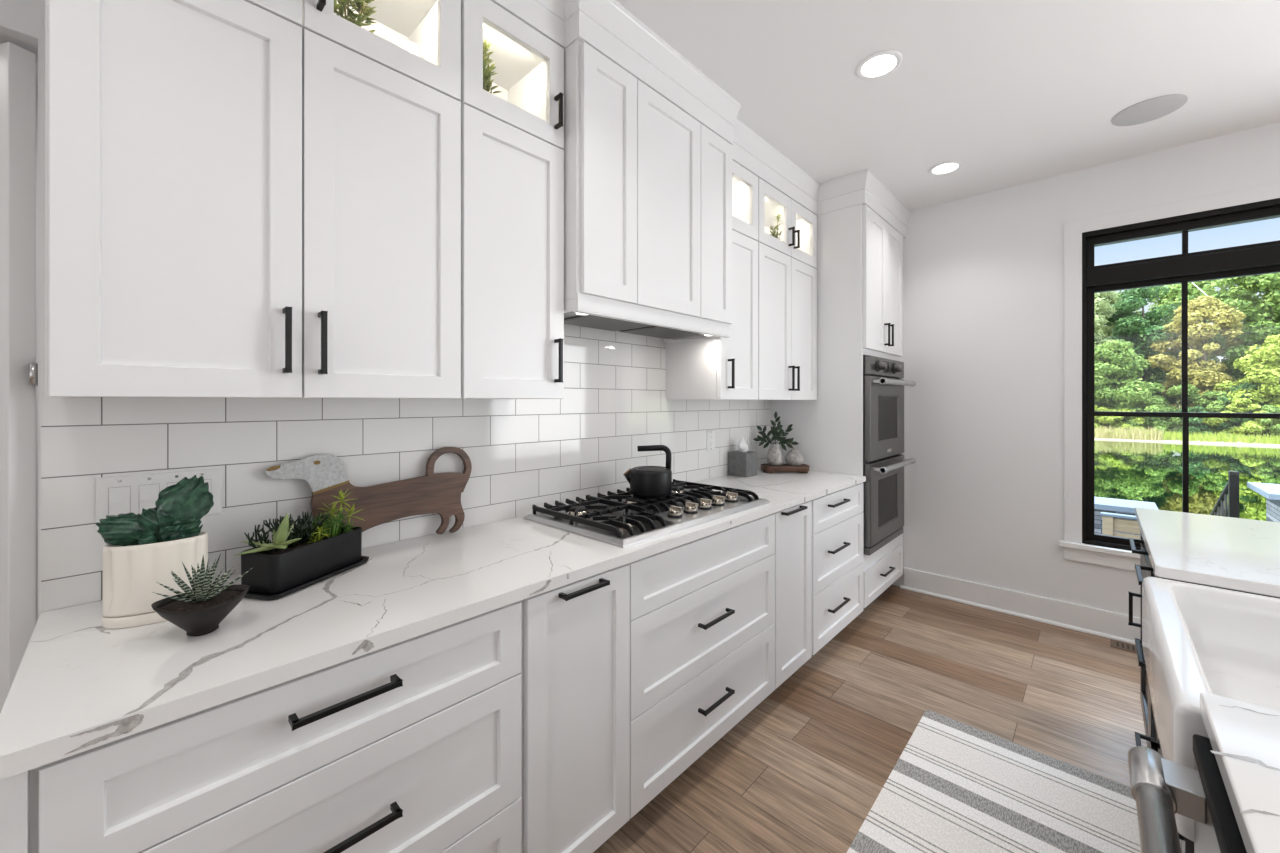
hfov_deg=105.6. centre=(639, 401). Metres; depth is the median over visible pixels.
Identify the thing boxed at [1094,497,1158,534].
stone wall
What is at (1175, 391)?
shrub
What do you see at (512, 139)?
upper cabinet
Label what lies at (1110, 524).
bench
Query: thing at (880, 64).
recessed light
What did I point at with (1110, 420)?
shrub
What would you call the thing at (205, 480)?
switch
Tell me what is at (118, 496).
switch
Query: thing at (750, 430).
wall outlet
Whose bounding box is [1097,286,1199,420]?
tree
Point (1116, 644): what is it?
floor vent
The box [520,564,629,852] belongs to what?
base cabinet
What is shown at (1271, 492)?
stone pier
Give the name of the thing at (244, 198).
upper cabinet
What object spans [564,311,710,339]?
hood insert
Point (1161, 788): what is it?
dishwasher
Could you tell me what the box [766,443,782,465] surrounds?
vase
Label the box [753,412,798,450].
leaf sprig
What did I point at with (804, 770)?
floor
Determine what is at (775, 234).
plant
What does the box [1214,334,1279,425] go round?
tree
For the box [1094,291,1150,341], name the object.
tree
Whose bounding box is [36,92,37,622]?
wall
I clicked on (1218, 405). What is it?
shrub
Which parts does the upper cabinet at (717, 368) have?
handle, door, glass door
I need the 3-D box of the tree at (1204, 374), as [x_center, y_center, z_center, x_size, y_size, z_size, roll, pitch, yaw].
[38.506,-2.596,33.799,4.806,9.326,4.645,0,0,-39]
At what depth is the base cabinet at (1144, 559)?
1.86 m
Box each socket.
[710,434,712,445]
[750,431,752,441]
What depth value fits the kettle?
2.04 m
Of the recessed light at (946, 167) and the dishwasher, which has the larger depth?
the recessed light at (946, 167)
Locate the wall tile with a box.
[41,324,769,611]
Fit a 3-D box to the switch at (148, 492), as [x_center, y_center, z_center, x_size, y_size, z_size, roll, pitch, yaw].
[-1.160,0.231,1.148,0.004,0.069,0.034,0,0,43]
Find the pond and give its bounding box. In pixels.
[1094,440,1279,520]
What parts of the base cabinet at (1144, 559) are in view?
handle, handle, drawer, door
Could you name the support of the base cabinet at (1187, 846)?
on the floor
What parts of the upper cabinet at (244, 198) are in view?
door, glass door, handle, handle, handle, glass door, door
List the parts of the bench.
post, rail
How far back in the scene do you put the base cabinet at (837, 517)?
2.62 m
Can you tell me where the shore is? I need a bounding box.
[1094,438,1279,446]
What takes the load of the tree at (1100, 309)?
on the bank
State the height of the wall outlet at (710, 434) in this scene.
0.118 m
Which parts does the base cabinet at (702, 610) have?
drawer, drawer, drawer, handle, handle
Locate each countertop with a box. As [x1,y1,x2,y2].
[0,469,865,779]
[1135,507,1279,852]
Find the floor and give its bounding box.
[594,585,1146,852]
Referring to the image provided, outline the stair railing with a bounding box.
[1210,471,1238,517]
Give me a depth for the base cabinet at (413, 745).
0.89 m
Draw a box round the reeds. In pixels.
[1094,425,1163,439]
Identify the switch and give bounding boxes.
[108,486,129,514]
[139,483,159,513]
[167,482,177,486]
[204,479,210,492]
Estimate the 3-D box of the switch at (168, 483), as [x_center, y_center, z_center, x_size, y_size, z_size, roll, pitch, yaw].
[-1.128,0.231,1.182,0.004,0.069,0.034,0,0,43]
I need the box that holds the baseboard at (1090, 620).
[900,567,1139,644]
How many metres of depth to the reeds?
31.61 m
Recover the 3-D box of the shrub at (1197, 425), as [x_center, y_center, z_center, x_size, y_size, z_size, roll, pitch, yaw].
[35.506,1.449,30.674,2.317,2.341,2.188,0,0,43]
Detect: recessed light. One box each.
[856,50,902,79]
[928,161,962,174]
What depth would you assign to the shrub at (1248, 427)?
29.56 m
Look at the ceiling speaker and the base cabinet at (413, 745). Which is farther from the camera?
the ceiling speaker
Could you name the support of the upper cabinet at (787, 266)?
attached to the wall at (22, 22)
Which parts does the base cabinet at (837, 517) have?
drawer, drawer, drawer, handle, handle, handle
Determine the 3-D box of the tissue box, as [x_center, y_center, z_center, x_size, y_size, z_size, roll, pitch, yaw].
[0.624,0.333,2.950,0.128,0.234,0.128,0,0,43]
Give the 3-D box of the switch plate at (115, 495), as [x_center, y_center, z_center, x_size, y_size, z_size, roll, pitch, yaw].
[-1.146,0.231,1.166,0.009,0.118,0.217,0,0,43]
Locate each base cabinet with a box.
[0,601,521,852]
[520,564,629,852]
[611,514,774,836]
[763,501,811,700]
[802,483,862,665]
[1128,531,1148,747]
[1134,558,1278,754]
[1150,738,1193,852]
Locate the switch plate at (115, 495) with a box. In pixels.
[95,468,221,529]
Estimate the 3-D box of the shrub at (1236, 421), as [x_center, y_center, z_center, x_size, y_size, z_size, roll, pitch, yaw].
[38.375,0.646,30.379,3.110,3.945,3.224,0,0,43]
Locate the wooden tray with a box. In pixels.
[761,464,808,472]
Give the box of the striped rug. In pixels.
[847,710,1140,852]
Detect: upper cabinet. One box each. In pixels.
[45,0,460,398]
[454,0,563,398]
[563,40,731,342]
[666,160,757,399]
[758,178,816,399]
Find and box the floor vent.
[1110,639,1136,652]
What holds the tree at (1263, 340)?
on the bank
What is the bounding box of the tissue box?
[728,437,756,476]
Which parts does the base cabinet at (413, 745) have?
drawer, handle, handle, drawer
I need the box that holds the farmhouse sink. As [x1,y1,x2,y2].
[1142,577,1279,841]
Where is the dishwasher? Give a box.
[1128,734,1246,852]
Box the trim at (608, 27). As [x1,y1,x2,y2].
[491,0,909,237]
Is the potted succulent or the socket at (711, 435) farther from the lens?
the socket at (711, 435)
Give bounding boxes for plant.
[95,475,213,628]
[334,0,376,32]
[483,39,500,92]
[770,214,781,239]
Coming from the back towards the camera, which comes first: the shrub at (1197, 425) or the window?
the shrub at (1197, 425)
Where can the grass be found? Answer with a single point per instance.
(1274, 439)
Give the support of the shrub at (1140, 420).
on the bank
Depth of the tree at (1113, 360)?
33.70 m
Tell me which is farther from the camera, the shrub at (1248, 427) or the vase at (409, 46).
the shrub at (1248, 427)
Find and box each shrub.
[1094,405,1120,430]
[1112,408,1146,431]
[1122,396,1181,433]
[1147,384,1201,427]
[1176,405,1228,435]
[1194,391,1241,432]
[1202,398,1269,434]
[1218,381,1279,432]
[1255,404,1279,438]
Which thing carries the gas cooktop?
in the countertop at (79, 685)
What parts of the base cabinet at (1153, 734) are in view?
handle, handle, handle, drawer, drawer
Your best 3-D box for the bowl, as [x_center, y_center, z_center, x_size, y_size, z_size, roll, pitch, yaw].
[-0.853,0.414,0.947,0.132,0.071,0.132,0,0,6]
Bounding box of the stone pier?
[1247,482,1279,521]
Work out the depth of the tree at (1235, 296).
32.69 m
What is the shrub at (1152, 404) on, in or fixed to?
on the bank
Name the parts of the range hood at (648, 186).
panel, panel, panel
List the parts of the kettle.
spout, lid, handle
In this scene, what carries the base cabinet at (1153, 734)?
on the floor
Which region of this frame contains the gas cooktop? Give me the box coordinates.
[523,479,769,547]
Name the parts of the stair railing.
rail, post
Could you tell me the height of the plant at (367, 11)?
0.349 m
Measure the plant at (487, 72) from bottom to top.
0.303 m
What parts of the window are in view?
sill, sash, transom sash, sash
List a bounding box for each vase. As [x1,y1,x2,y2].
[400,40,423,58]
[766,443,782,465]
[785,442,803,465]
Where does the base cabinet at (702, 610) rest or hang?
on the floor
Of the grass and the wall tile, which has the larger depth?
the grass
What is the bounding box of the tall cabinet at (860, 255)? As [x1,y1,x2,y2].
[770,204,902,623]
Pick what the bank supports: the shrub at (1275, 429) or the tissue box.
the shrub at (1275, 429)
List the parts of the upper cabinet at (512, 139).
glass door, door, handle, handle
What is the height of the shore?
0.620 m
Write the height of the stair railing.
2.000 m
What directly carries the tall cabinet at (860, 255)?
on the floor
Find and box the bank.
[1099,406,1269,440]
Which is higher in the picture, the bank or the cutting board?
the bank
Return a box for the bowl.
[151,584,249,635]
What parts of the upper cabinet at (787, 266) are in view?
glass door, door, handle, handle, handle, handle, glass door, door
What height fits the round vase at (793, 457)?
0.150 m
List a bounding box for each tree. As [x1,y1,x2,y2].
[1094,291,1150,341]
[1094,293,1116,406]
[1094,339,1164,426]
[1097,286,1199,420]
[1146,280,1233,397]
[1146,295,1245,412]
[1188,273,1279,382]
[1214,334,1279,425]
[1238,293,1278,344]
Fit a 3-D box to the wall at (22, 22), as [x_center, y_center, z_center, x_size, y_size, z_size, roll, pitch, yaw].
[-1.068,-0.007,1.357,0.120,2.743,7.309,0,0,43]
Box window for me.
[1059,182,1279,570]
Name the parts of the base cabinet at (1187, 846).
handle, door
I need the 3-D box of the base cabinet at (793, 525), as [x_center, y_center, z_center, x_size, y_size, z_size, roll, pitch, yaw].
[0.510,0.922,2.461,0.659,0.884,0.384,0,0,43]
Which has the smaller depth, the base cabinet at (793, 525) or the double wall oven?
the base cabinet at (793, 525)
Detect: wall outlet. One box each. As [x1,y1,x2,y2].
[706,430,714,450]
[747,427,753,445]
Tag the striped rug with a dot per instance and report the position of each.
(955, 786)
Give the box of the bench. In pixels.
[1101,512,1139,538]
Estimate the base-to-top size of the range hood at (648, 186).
0.896 m
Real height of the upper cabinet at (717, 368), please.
1.185 m
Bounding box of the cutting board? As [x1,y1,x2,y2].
[264,447,471,533]
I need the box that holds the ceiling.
[36,0,1279,210]
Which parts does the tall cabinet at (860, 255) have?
door, drawer, handle, handle, handle, door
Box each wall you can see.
[0,0,525,617]
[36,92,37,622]
[892,122,1279,617]
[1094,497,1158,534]
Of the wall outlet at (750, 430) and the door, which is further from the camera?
the wall outlet at (750, 430)
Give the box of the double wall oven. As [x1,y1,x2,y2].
[863,355,915,555]
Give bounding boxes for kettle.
[623,445,671,497]
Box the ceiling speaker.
[1111,94,1187,125]
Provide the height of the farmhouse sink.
0.216 m
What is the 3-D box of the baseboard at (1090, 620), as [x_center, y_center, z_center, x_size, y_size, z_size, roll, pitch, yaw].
[3.692,1.291,1.870,4.903,0.153,0.031,0,0,43]
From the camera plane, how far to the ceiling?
2.06 m
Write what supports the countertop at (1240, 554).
on the base cabinet at (1144, 559)
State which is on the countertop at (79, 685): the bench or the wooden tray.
the wooden tray
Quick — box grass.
[1094,428,1279,443]
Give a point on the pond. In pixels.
(1126, 470)
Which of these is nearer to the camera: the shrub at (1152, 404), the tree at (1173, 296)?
the shrub at (1152, 404)
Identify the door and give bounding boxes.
[0,42,37,712]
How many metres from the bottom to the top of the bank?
3.800 m
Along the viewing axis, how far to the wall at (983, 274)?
3.13 m
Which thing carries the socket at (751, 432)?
attached to the wall outlet at (750, 430)
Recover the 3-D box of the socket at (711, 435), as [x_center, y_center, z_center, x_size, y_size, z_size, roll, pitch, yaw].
[0.413,0.227,2.817,0.003,0.068,0.034,0,0,43]
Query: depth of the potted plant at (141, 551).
0.99 m
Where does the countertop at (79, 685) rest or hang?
on the base cabinet at (702, 610)

